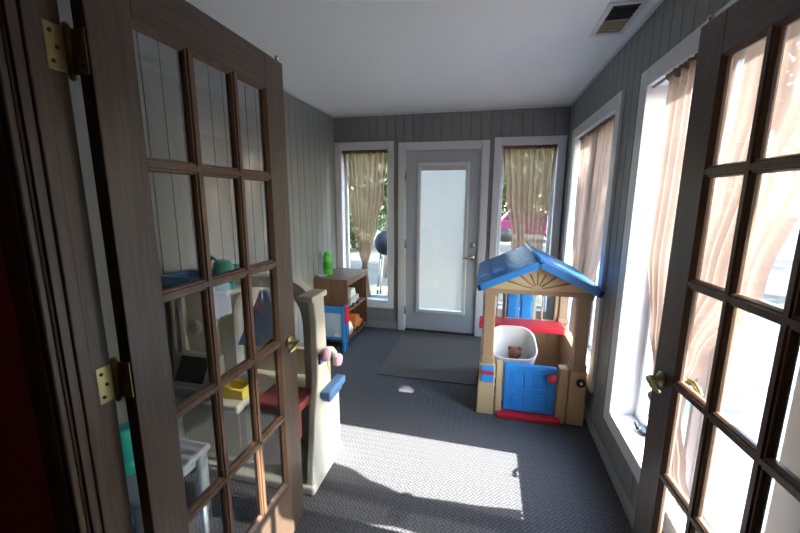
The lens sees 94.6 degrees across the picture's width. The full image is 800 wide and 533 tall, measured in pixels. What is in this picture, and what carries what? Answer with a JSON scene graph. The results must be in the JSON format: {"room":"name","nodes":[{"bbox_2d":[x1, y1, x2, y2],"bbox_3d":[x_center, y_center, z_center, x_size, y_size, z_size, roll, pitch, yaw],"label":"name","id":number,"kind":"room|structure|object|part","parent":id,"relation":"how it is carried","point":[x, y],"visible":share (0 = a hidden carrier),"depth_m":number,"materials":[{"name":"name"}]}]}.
{"room":"sunroom","nodes":[
{"label":"sunroom","id":0,"kind":"room"},
{"bbox_2d":[0,238,55,532],"bbox_3d":[-0.360,0.182,0.699,4.200,2.444,0.040,3,11,13],"label":"wall","id":1,"kind":"structure","parent":0,"point":[25,503],"depth_m":0.84,"materials":[{"name":"red paint"}]},
{"bbox_2d":[57,0,337,425],"bbox_3d":[-1.211,-0.199,2.776,0.155,2.444,3.676,3,11,13],"label":"wall","id":2,"kind":"structure","parent":0,"point":[309,131],"depth_m":2.38,"materials":[{"name":"grey wood"}]},
{"bbox_2d":[283,88,334,117],"bbox_3d":[-1.133,-1.380,2.494,0.016,0.018,3.461,3,11,13],"label":"trim","id":3,"kind":"structure","parent":2,"relation":"attached to","point":[285,90],"depth_m":3.51,"materials":[{"name":"white paint"}]},
{"bbox_2d":[184,327,632,532],"bbox_3d":[-0.669,1.316,1.452,3.359,0.060,6.216,3,11,13],"label":"floor","id":4,"kind":"structure","parent":0,"point":[416,455],"depth_m":2.11,"materials":[{"name":"carpet"}]},
{"bbox_2d":[131,511,135,532],"bbox_3d":[-1.111,1.129,1.548,0.354,0.267,0.214,3,11,13],"label":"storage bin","id":5,"kind":"object","parent":4,"relation":"on","point":[131,511],"visible":0.02,"depth_m":1.67,"materials":[{"name":"blue plastic"}]},
{"bbox_2d":[126,438,213,532],"bbox_3d":[-1.135,1.015,1.533,0.590,0.500,0.340,3,11,13],"label":"table","id":6,"kind":"object","parent":4,"relation":"on","point":[194,456],"visible":0.27,"depth_m":1.55,"materials":[{"name":"white plastic"}]},
{"bbox_2d":[119,423,135,475],"bbox_3d":[-1.029,0.695,1.399,0.132,0.178,0.100,10,14,42],"label":"jug","id":7,"kind":"object","parent":6,"relation":"on","point":[124,429],"visible":0.3,"depth_m":1.38,"materials":[{"name":"teal plastic"}]},
{"bbox_3d":[-0.913,1.065,1.347,0.060,0.470,0.058,3,11,13],"label":"leg","id":8,"kind":"part","parent":6,"relation":"part of","materials":[{"name":"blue plastic"}]},
{"bbox_3d":[-0.851,1.018,1.606,0.060,0.470,0.058,3,11,13],"label":"leg","id":9,"kind":"part","parent":6,"relation":"part of","materials":[{"name":"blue plastic"}]},
{"bbox_2d":[162,274,344,495],"bbox_3d":[-0.813,0.605,2.078,0.932,1.115,0.475,3,11,13],"label":"play kitchen","id":10,"kind":"object","parent":4,"relation":"on","point":[318,395],"visible":0.5,"depth_m":2.03,"materials":[{"name":"beige plastic"}]},
{"bbox_3d":[-1.242,0.598,2.215,0.035,0.985,0.359,3,11,13],"label":"panel","id":11,"kind":"part","parent":10,"relation":"part of","materials":[{"name":"beige plastic"}]},
{"bbox_2d":[161,269,198,287],"bbox_3d":[-1.135,0.069,2.049,0.278,0.061,0.216,3,11,13],"label":"tray","id":12,"kind":"object","parent":10,"relation":"on","point":[171,279],"visible":0.31,"depth_m":1.98,"materials":[{"name":"blue plastic"}]},
{"bbox_2d":[172,350,224,400],"bbox_3d":[-1.082,0.575,1.968,0.275,0.210,0.140,3,11,13],"label":"register","id":13,"kind":"object","parent":10,"relation":"on","point":[190,374],"visible":0.59,"depth_m":1.95,"materials":[{"name":"grey plastic"}]},
{"bbox_3d":[-1.083,0.649,1.982,0.275,0.060,0.140,3,11,13],"label":"drawer","id":14,"kind":"part","parent":13,"relation":"part of","materials":[{"name":"grey plastic"}]},
{"bbox_2d":[162,285,240,296],"bbox_3d":[-1.049,0.106,2.095,0.420,0.028,0.330,3,11,13],"label":"shelf","id":15,"kind":"object","parent":10,"relation":"attached to","point":[237,289],"depth_m":1.92,"materials":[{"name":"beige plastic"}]},
{"bbox_3d":[-1.052,0.905,2.084,0.350,0.320,0.016,3,11,13],"label":"cupboard door","id":16,"kind":"part","parent":10,"relation":"part of","materials":[{"name":"beige plastic"}]},
{"bbox_2d":[210,256,238,289],"bbox_3d":[-0.910,0.032,1.943,0.227,0.173,0.108,3,11,13],"label":"watering can","id":17,"kind":"object","parent":10,"relation":"on","point":[219,266],"visible":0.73,"depth_m":1.91,"materials":[{"name":"teal plastic"}]},
{"bbox_3d":[-0.852,0.038,1.911,0.103,0.113,0.047,8,13,37],"label":"spout","id":18,"kind":"part","parent":17,"relation":"part of","materials":[{"name":"teal plastic"}]},
{"bbox_2d":[222,378,248,400],"bbox_3d":[-0.869,0.651,1.962,0.159,0.065,0.112,3,11,13],"label":"bin","id":19,"kind":"object","parent":10,"relation":"on","point":[237,389],"visible":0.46,"depth_m":1.93,"materials":[{"name":"yellow plastic"}]},
{"bbox_2d":[174,369,310,413],"bbox_3d":[-0.852,0.687,2.069,0.807,0.045,0.410,3,11,13],"label":"countertop","id":20,"kind":"structure","parent":10,"relation":"on","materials":[{"name":"beige plastic"}]},
{"bbox_3d":[-0.769,0.279,2.001,0.257,0.324,0.030,3,11,13],"label":"awning panel","id":21,"kind":"part","parent":10,"relation":"part of","materials":[{"name":"blue plastic"}]},
{"bbox_2d":[259,384,310,412],"bbox_3d":[-0.602,0.692,1.942,0.252,0.043,0.200,3,11,13],"label":"countertop","id":22,"kind":"structure","parent":10,"relation":"on","point":[268,400],"depth_m":1.90,"materials":[{"name":"red plastic"}]},
{"bbox_3d":[-0.803,0.770,2.299,0.797,0.610,0.035,3,11,13],"label":"panel","id":23,"kind":"part","parent":10,"relation":"part of","materials":[{"name":"beige plastic"}]},
{"bbox_3d":[-0.515,0.800,1.867,0.030,0.148,0.030,3,11,13],"label":"support leg","id":24,"kind":"part","parent":10,"relation":"part of","materials":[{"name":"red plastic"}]},
{"bbox_3d":[-0.428,0.633,2.030,0.040,0.990,0.379,3,11,13],"label":"panel","id":25,"kind":"part","parent":10,"relation":"part of","materials":[{"name":"beige plastic"}]},
{"bbox_2d":[320,346,342,365],"bbox_3d":[-0.369,0.488,1.993,0.045,0.152,0.197,4,11,19],"label":"headphones","id":26,"kind":"object","parent":10,"relation":"hanging from","point":[326,352],"visible":1,"depth_m":1.96,"materials":[{"name":"white plastic"}]},
{"bbox_2d":[320,348,330,361],"bbox_3d":[-0.387,0.461,1.926,0.038,0.071,0.072,3,11,13],"label":"ear cup","id":27,"kind":"object","parent":26,"relation":"on","point":[325,355],"depth_m":1.90,"materials":[{"name":"pink plastic"}]},
{"bbox_2d":[333,353,342,365],"bbox_3d":[-0.346,0.518,2.057,0.038,0.071,0.072,3,11,13],"label":"ear cup","id":28,"kind":"object","parent":26,"relation":"on","point":[337,358],"depth_m":2.03,"materials":[{"name":"pink fabric"}]},
{"bbox_2d":[324,305,349,352],"bbox_3d":[-0.718,0.623,3.765,0.395,0.475,0.117,3,11,13],"label":"rack","id":29,"kind":"object","parent":4,"relation":"on","point":[337,319],"visible":0.55,"depth_m":3.70,"materials":[{"name":"blue plastic"}]},
{"bbox_3d":[-0.558,0.629,3.737,0.032,0.475,0.100,3,11,13],"label":"frame","id":30,"kind":"part","parent":29,"relation":"part of","materials":[{"name":"blue plastic"}]},
{"bbox_3d":[-0.532,0.483,3.704,0.019,0.175,0.100,3,11,13],"label":"panel","id":31,"kind":"part","parent":29,"relation":"part of","materials":[{"name":"red plastic"}]},
{"bbox_2d":[314,268,366,343],"bbox_3d":[-0.639,0.430,4.143,0.372,0.720,0.642,3,11,13],"label":"bookcase","id":32,"kind":"object","parent":4,"relation":"on","point":[336,285],"visible":0.4,"depth_m":3.91,"materials":[{"name":"brown wood"}]},
{"bbox_2d":[316,274,328,277],"bbox_3d":[-0.810,0.101,3.869,0.132,0.026,0.132,3,11,13],"label":"dish","id":33,"kind":"object","parent":32,"relation":"on","point":[318,275],"visible":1,"depth_m":3.89,"materials":[{"name":"white ceramic"}]},
{"bbox_2d":[323,251,331,275],"bbox_3d":[-0.772,-0.033,3.940,0.096,0.264,0.096,3,11,13],"label":"spray bottle","id":34,"kind":"object","parent":32,"relation":"on","point":[327,258],"visible":0.98,"depth_m":3.90,"materials":[{"name":"green plastic"}]},
{"bbox_3d":[-0.712,0.472,3.851,0.366,0.653,0.022,3,11,13],"label":"panel","id":35,"kind":"part","parent":32,"relation":"part of","materials":[{"name":"brown wood"}]},
{"bbox_2d":[349,321,352,334],"bbox_3d":[-0.579,0.654,3.986,0.154,0.170,0.172,3,11,13],"label":"plastic bag","id":36,"kind":"object","parent":32,"relation":"on","point":[350,322],"visible":0.36,"depth_m":3.95,"materials":[{"name":"white plastic"}]},
{"bbox_2d":[348,287,358,306],"bbox_3d":[-0.563,0.326,4.049,0.174,0.190,0.260,3,11,13],"label":"toy truck","id":37,"kind":"object","parent":32,"relation":"on","point":[353,297],"visible":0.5,"depth_m":3.98,"materials":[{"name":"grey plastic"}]},
{"bbox_2d":[349,313,362,329],"bbox_3d":[-0.529,0.620,4.209,0.164,0.160,0.240,3,11,13],"label":"toy truck","id":38,"kind":"object","parent":32,"relation":"on","point":[355,319],"visible":0.55,"depth_m":4.13,"materials":[{"name":"orange plastic"}]},
{"bbox_3d":[-0.470,0.128,4.048,0.012,0.045,0.586,3,11,13],"label":"rail","id":39,"kind":"part","parent":32,"relation":"part of","materials":[{"name":"brown wood"}]},
{"bbox_3d":[-0.571,0.366,4.433,0.366,0.653,0.022,3,11,13],"label":"panel","id":40,"kind":"part","parent":32,"relation":"part of","materials":[{"name":"brown wood"}]},
{"bbox_3d":[-0.642,0.415,4.141,0.348,0.020,0.586,3,11,13],"label":"shelf","id":41,"kind":"part","parent":32,"relation":"part of","materials":[{"name":"brown wood"}]},
{"bbox_3d":[-0.640,0.715,4.195,0.356,0.022,0.586,3,11,13],"label":"shelf","id":42,"kind":"part","parent":32,"relation":"part of","materials":[{"name":"brown wood"}]},
{"bbox_2d":[377,334,478,385],"bbox_3d":[0.328,0.885,3.653,0.865,0.008,1.000,3,11,13],"label":"doormat","id":43,"kind":"object","parent":4,"relation":"on","point":[447,360],"visible":1,"depth_m":3.54,"materials":[{"name":"grey rubber"}]},
{"bbox_2d":[493,325,537,400],"bbox_3d":[0.865,0.762,2.875,0.360,0.534,0.300,3,11,13],"label":"cradle","id":44,"kind":"object","parent":4,"relation":"on","point":[505,336],"visible":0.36,"depth_m":2.95,"materials":[{"name":"white plastic"}]},
{"bbox_2d":[507,346,521,358],"bbox_3d":[0.878,0.726,2.879,0.210,0.193,0.155,3,11,13],"label":"teddy bear","id":45,"kind":"object","parent":44,"relation":"in","point":[513,352],"visible":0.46,"depth_m":2.87},
{"bbox_2d":[476,243,605,425],"bbox_3d":[0.988,0.447,2.861,0.781,1.160,0.900,3,11,13],"label":"toy playhouse","id":46,"kind":"object","parent":4,"relation":"on","point":[530,394],"visible":1,"depth_m":2.58,"materials":[{"name":"beige plastic"}]},
{"bbox_3d":[0.627,0.420,2.607,0.094,0.530,0.091,3,11,13],"label":"corner post","id":47,"kind":"part","parent":46,"relation":"part of","materials":[{"name":"beige plastic"}]},
{"bbox_2d":[506,294,519,317],"bbox_3d":[0.965,0.254,3.152,0.102,0.375,0.023,3,11,13],"label":"shutter","id":48,"kind":"object","parent":46,"relation":"hanging from","point":[512,305],"depth_m":3.15,"materials":[{"name":"blue plastic"}]},
{"bbox_3d":[0.962,0.257,3.139,0.074,0.335,0.008,3,11,13],"label":"raised panel","id":49,"kind":"part","parent":46,"relation":"part of","materials":[{"name":"blue plastic"}]},
{"bbox_2d":[479,316,564,334],"bbox_3d":[1.007,0.491,3.102,0.670,0.052,0.195,3,11,13],"label":"countertop","id":50,"kind":"structure","parent":46,"relation":"on","point":[536,326],"depth_m":3.04,"materials":[{"name":"red plastic"}]},
{"bbox_2d":[519,294,533,318],"bbox_3d":[1.074,0.259,3.126,0.106,0.375,0.023,3,11,13],"label":"shutter","id":51,"kind":"object","parent":46,"relation":"hanging from","point":[526,310],"depth_m":3.13,"materials":[{"name":"blue plastic"}]},
{"bbox_3d":[1.071,0.262,3.114,0.078,0.335,0.008,3,11,13],"label":"raised panel","id":52,"kind":"part","parent":46,"relation":"part of","materials":[{"name":"blue plastic"}]},
{"bbox_3d":[0.900,0.870,2.584,0.260,0.275,0.010,3,11,13],"label":"raised panel","id":53,"kind":"part","parent":46,"relation":"part of","materials":[{"name":"blue plastic"}]},
{"bbox_3d":[0.907,0.858,2.601,0.345,0.353,0.038,3,11,13],"label":"half door","id":54,"kind":"part","parent":46,"relation":"part of","materials":[{"name":"blue plastic"}]},
{"bbox_3d":[1.031,0.756,2.504,0.068,0.068,0.059,3,11,13],"label":"door knob","id":55,"kind":"part","parent":46,"relation":"part of","materials":[{"name":"red plastic"}]},
{"bbox_3d":[1.368,0.270,3.090,0.084,0.430,0.091,3,11,13],"label":"corner post","id":56,"kind":"part","parent":46,"relation":"part of","materials":[{"name":"beige plastic"}]},
{"bbox_3d":[1.210,0.448,2.471,0.096,0.530,0.091,3,11,13],"label":"corner post","id":57,"kind":"part","parent":46,"relation":"part of","materials":[{"name":"beige plastic"}]},
{"bbox_2d":[186,0,657,115],"bbox_3d":[0.055,-1.356,2.170,2.517,0.060,3.581,3,11,13],"label":"ceiling","id":58,"kind":"structure","parent":0,"point":[342,57],"depth_m":2.27,"materials":[{"name":"paint"}]},
{"bbox_2d":[589,0,649,36],"bbox_3d":[1.111,-1.265,1.895,0.172,0.011,0.372,3,11,13],"label":"ceiling vent","id":59,"kind":"object","parent":58,"relation":"in","point":[618,16],"visible":1,"depth_m":1.87,"materials":[{"name":"white metal"}]},
{"bbox_3d":[1.130,-1.282,1.971,0.120,0.004,0.160,3,11,13],"label":"damper plate","id":60,"kind":"part","parent":59,"relation":"part of","materials":[{"name":"beige plastic"}]},
{"bbox_2d":[334,106,570,328],"bbox_3d":[0.476,-0.445,4.164,2.477,2.444,0.155,3,11,13],"label":"wall","id":61,"kind":"structure","parent":0,"point":[545,121],"depth_m":3.91,"materials":[{"name":"grey wood"}]},
{"bbox_2d":[334,141,393,308],"bbox_3d":[-0.389,-0.467,4.375,0.691,1.905,0.203,3,11,13],"label":"window","id":62,"kind":"structure","parent":61,"relation":"in","point":[342,196],"depth_m":4.29,"materials":[{"name":"white paint"}]},
{"bbox_2d":[342,149,387,296],"bbox_3d":[-0.395,-0.479,4.323,0.555,1.728,0.086,3,11,13],"label":"curtain","id":63,"kind":"object","parent":62,"relation":"hanging from","point":[365,170],"visible":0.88,"depth_m":4.26,"materials":[{"name":"brown fabric"}]},
{"bbox_3d":[-0.380,-0.476,4.385,0.551,1.722,0.035,3,11,13],"label":"sash","id":64,"kind":"part","parent":62,"relation":"part of","materials":[{"name":"clear glass"}]},
{"bbox_2d":[365,320,482,332],"bbox_3d":[0.452,0.730,4.295,2.453,0.085,0.012,3,11,13],"label":"baseboard","id":65,"kind":"structure","parent":61,"relation":"attached to","point":[370,323],"depth_m":4.44,"materials":[{"name":"grey paint"}]},
{"bbox_2d":[398,140,489,336],"bbox_3d":[0.467,-0.288,4.166,0.975,2.135,0.200,3,11,13],"label":"door","id":66,"kind":"structure","parent":61,"relation":"in","point":[443,185],"depth_m":4.11,"materials":[{"name":"white paint"}]},
{"bbox_2d":[419,170,465,310],"bbox_3d":[0.468,-0.292,4.140,0.498,1.612,0.008,3,11,13],"label":"blind","id":67,"kind":"object","parent":66,"relation":"attached to","point":[442,207],"depth_m":4.14,"materials":[{"name":"white fabric"}]},
{"bbox_3d":[0.464,-0.289,4.115,0.563,1.690,0.018,3,11,13],"label":"lite frame","id":68,"kind":"part","parent":66,"relation":"part of","materials":[{"name":"white glass"}]},
{"bbox_3d":[0.470,-1.064,3.987,0.483,0.051,0.007,3,11,13],"label":"blind head rail","id":69,"kind":"part","parent":66,"relation":"part of","materials":[{"name":"white paint"}]},
{"bbox_3d":[0.755,-0.097,4.056,0.127,0.060,0.056,3,11,13],"label":"lever handle","id":70,"kind":"part","parent":66,"relation":"part of","materials":[{"name":"silver metal"}]},
{"bbox_2d":[335,104,569,117],"bbox_3d":[0.462,-1.623,3.865,2.445,0.018,0.016,3,11,13],"label":"trim","id":71,"kind":"structure","parent":61,"relation":"attached to","point":[560,105],"depth_m":3.83,"materials":[{"name":"white paint"}]},
{"bbox_2d":[489,135,567,319],"bbox_3d":[1.329,-0.387,3.975,0.692,1.906,0.203,3,11,13],"label":"window","id":72,"kind":"structure","parent":61,"relation":"in","point":[554,215],"depth_m":3.83,"materials":[{"name":"white paint"}]},
{"bbox_3d":[1.333,-0.399,3.986,0.544,1.727,0.035,3,11,13],"label":"sash","id":73,"kind":"part","parent":72,"relation":"part of","materials":[{"name":"clear glass"}]},
{"bbox_2d":[502,144,557,307],"bbox_3d":[1.319,-0.402,3.927,0.548,1.732,0.086,3,11,16],"label":"curtain","id":74,"kind":"object","parent":72,"relation":"hanging from","point":[529,169],"visible":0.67,"depth_m":3.85,"materials":[{"name":"brown fabric"}]},
{"bbox_2d":[559,0,730,532],"bbox_3d":[1.350,-0.080,2.180,0.155,2.444,3.676,3,11,13],"label":"wall","id":75,"kind":"structure","parent":0,"point":[672,21],"depth_m":2.12,"materials":[{"name":"grey wood"}]},
{"bbox_2d":[562,90,625,392],"bbox_3d":[1.532,-0.196,2.914,0.203,1.904,1.311,3,11,13],"label":"window","id":76,"kind":"structure","parent":75,"relation":"in","point":[615,106],"depth_m":2.46,"materials":[{"name":"white paint"}]},
{"bbox_2d":[569,114,614,335],"bbox_3d":[1.488,-0.226,2.919,0.086,1.727,1.125,2,11,12],"label":"curtain","id":77,"kind":"object","parent":76,"relation":"hanging from","point":[596,144],"visible":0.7,"depth_m":2.82,"materials":[{"name":"beige fabric"}]},
{"bbox_3d":[1.509,-0.144,2.630,0.035,1.732,0.554,3,11,13],"label":"sash","id":78,"kind":"part","parent":76,"relation":"part of","materials":[{"name":"white paint"}]},
{"bbox_2d":[584,405,634,529],"bbox_3d":[1.253,1.085,2.365,0.012,0.085,3.461,3,11,13],"label":"baseboard","id":79,"kind":"structure","parent":75,"relation":"attached to","point":[629,510],"depth_m":2.04,"materials":[{"name":"grey paint"}]},
{"bbox_2d":[570,0,663,105],"bbox_3d":[1.261,-1.269,1.937,0.016,0.018,3.461,3,11,13],"label":"trim","id":80,"kind":"structure","parent":75,"relation":"attached to","point":[659,2],"depth_m":2.17,"materials":[{"name":"white paint"}]},
{"bbox_2d":[603,0,799,532],"bbox_3d":[1.163,0.082,1.379,0.203,1.904,1.330,3,11,13],"label":"window","id":81,"kind":"structure","parent":75,"relation":"in","point":[631,351],"depth_m":1.86,"materials":[{"name":"white paint"}]},
{"bbox_3d":[1.239,0.833,1.901,0.081,0.068,0.106,3,11,13],"label":"crank handle","id":82,"kind":"part","parent":81,"relation":"part of","materials":[{"name":"silver metal"}]},
{"bbox_3d":[1.273,0.033,1.650,0.035,1.732,0.561,3,11,13],"label":"sash","id":83,"kind":"part","parent":81,"relation":"part of","materials":[{"name":"white paint"}]},
{"bbox_3d":[1.138,0.134,1.089,0.035,1.732,0.561,3,11,13],"label":"sash","id":84,"kind":"part","parent":81,"relation":"part of","materials":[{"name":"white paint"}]},
{"bbox_2d":[648,20,799,518],"bbox_3d":[1.071,0.050,1.396,0.120,1.727,1.144,3,11,14],"label":"curtain","id":85,"kind":"object","parent":81,"relation":"hanging from","point":[778,206],"visible":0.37,"depth_m":1.16,"materials":[{"name":"beige fabric"}]},
{"bbox_3d":[1.097,-0.769,1.241,0.013,0.013,1.144,3,11,13],"label":"rod","id":86,"kind":"part","parent":85,"relation":"part of","materials":[{"name":"metal"}]},
{"bbox_3d":[-0.348,0.173,0.747,2.477,2.444,0.060,3,11,13],"label":"wall","id":87,"kind":"structure","parent":0,"visible":0},
{"bbox_2d":[0,0,133,532],"bbox_3d":[-0.728,0.350,0.839,0.086,2.060,0.121,3,11,13],"label":"door frame","id":88,"kind":"structure","parent":87,"relation":"attached to","point":[45,235],"depth_m":0.75,"materials":[{"name":"brown wood"}]},
{"bbox_2d":[41,0,303,532],"bbox_3d":[-0.572,0.266,1.236,0.153,2.061,0.809,3,11,13],"label":"door","id":89,"kind":"structure","parent":87,"relation":"in","point":[99,48],"depth_m":0.99,"materials":[{"name":"brown wood"}]},
{"bbox_3d":[-0.564,-0.665,1.083,0.034,0.118,0.527,3,11,13],"label":"rail","id":90,"kind":"part","parent":89,"relation":"part of","materials":[{"name":"brown wood"}]},
{"bbox_3d":[-0.544,0.324,1.572,0.059,0.054,0.108,3,11,13],"label":"lever handle","id":91,"kind":"part","parent":89,"relation":"part of","materials":[{"name":"gold metal"}]},
{"bbox_3d":[-0.571,1.141,1.412,0.034,0.275,0.527,3,11,13],"label":"rail","id":92,"kind":"part","parent":89,"relation":"part of","materials":[{"name":"brown wood"}]},
{"bbox_3d":[-0.453,0.329,1.551,0.059,0.054,0.108,3,11,13],"label":"lever handle","id":93,"kind":"part","parent":89,"relation":"part of","materials":[{"name":"gold metal"}]},
{"bbox_2d":[632,0,799,532],"bbox_3d":[0.856,0.331,0.908,0.153,2.061,0.809,2,10,10],"label":"door","id":94,"kind":"structure","parent":87,"relation":"in","point":[745,23],"depth_m":1.03,"materials":[{"name":"brown wood"}]},
{"bbox_3d":[0.865,0.390,1.245,0.059,0.054,0.108,2,10,10],"label":"lever handle","id":95,"kind":"part","parent":94,"relation":"part of","materials":[{"name":"gold metal"}]},
{"bbox_3d":[0.957,0.393,1.229,0.059,0.054,0.108,2,10,10],"label":"lever handle","id":96,"kind":"part","parent":94,"relation":"part of","materials":[{"name":"gold metal"}]},
{"bbox_3d":[0.862,-0.600,0.756,0.034,0.118,0.527,2,10,10],"label":"rail","id":97,"kind":"part","parent":94,"relation":"part of","materials":[{"name":"brown wood"}]},
{"label":"outside","id":98,"kind":"structure","parent":0,"visible":0},
{"bbox_2d":[350,215,799,306],"bbox_3d":[12.029,0.863,7.700,100.000,0.200,100.000,3,11,13],"label":"lawn","id":99,"kind":"structure","parent":98,"point":[776,288],"depth_m":11.58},
{"bbox_2d":[349,170,386,277],"bbox_3d":[-0.727,-2.441,9.503,3.982,5.572,4.384,3,11,13],"label":"tree","id":100,"kind":"object","parent":99,"relation":"on","point":[384,205],"visible":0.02,"depth_m":9.27,"materials":[{"name":"green plant"}]},
{"bbox_2d":[349,187,386,250],"bbox_3d":[-1.790,-4.587,15.326,5.183,7.953,5.360,3,11,13],"label":"tree","id":101,"kind":"object","parent":99,"relation":"on","point":[353,241],"visible":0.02,"depth_m":15.65,"materials":[{"name":"green plant"}]},
{"bbox_2d":[375,228,386,293],"bbox_3d":[-0.255,0.090,6.702,0.551,1.563,0.516,3,11,13],"label":"barbecue grill","id":102,"kind":"object","parent":99,"relation":"on","point":[381,238],"visible":0.53,"depth_m":6.56,"materials":[{"name":"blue metal"}]},
{"bbox_3d":[-0.407,0.287,6.979,0.036,1.075,0.175,-8,13,-39],"label":"leg","id":103,"kind":"part","parent":102,"relation":"part of","materials":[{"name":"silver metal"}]},
{"bbox_2d":[375,231,386,254],"bbox_3d":[-0.258,-0.424,6.670,0.400,0.440,0.400,3,11,13],"label":"kettle","id":104,"kind":"object","parent":102,"relation":"on","point":[381,239],"depth_m":6.52,"materials":[{"name":"metal"}]},
{"bbox_3d":[-0.341,0.357,6.593,0.036,1.075,0.175,4,11,20],"label":"leg","id":105,"kind":"part","parent":102,"relation":"part of","materials":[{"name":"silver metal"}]},
{"bbox_2d":[501,175,506,217],"bbox_3d":[10.279,-8.436,28.034,10.292,13.159,9.472,3,11,13],"label":"tree","id":106,"kind":"object","parent":99,"relation":"on","point":[503,199],"visible":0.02,"depth_m":28.73,"materials":[{"name":"green plant"}]},
{"bbox_2d":[502,170,505,204],"bbox_3d":[4.927,-4.878,14.268,5.265,8.696,5.180,3,11,13],"label":"tree","id":107,"kind":"object","parent":99,"relation":"on","point":[504,181],"visible":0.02,"depth_m":14.10,"materials":[{"name":"green plant"}]},
{"bbox_2d":[500,212,547,241],"bbox_3d":[6.668,-2.110,18.899,4.062,1.599,1.700,3,11,13],"label":"car","id":108,"kind":"object","parent":99,"relation":"on","point":[505,236],"visible":0.27,"depth_m":18.43,"materials":[{"name":"paint"}]},
{"bbox_2d":[536,295,799,532],"bbox_3d":[3.257,1.500,2.097,3.676,0.380,10.000,3,11,13],"label":"deck","id":109,"kind":"object","parent":99,"relation":"on","point":[755,337],"visible":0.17,"depth_m":2.96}
]}

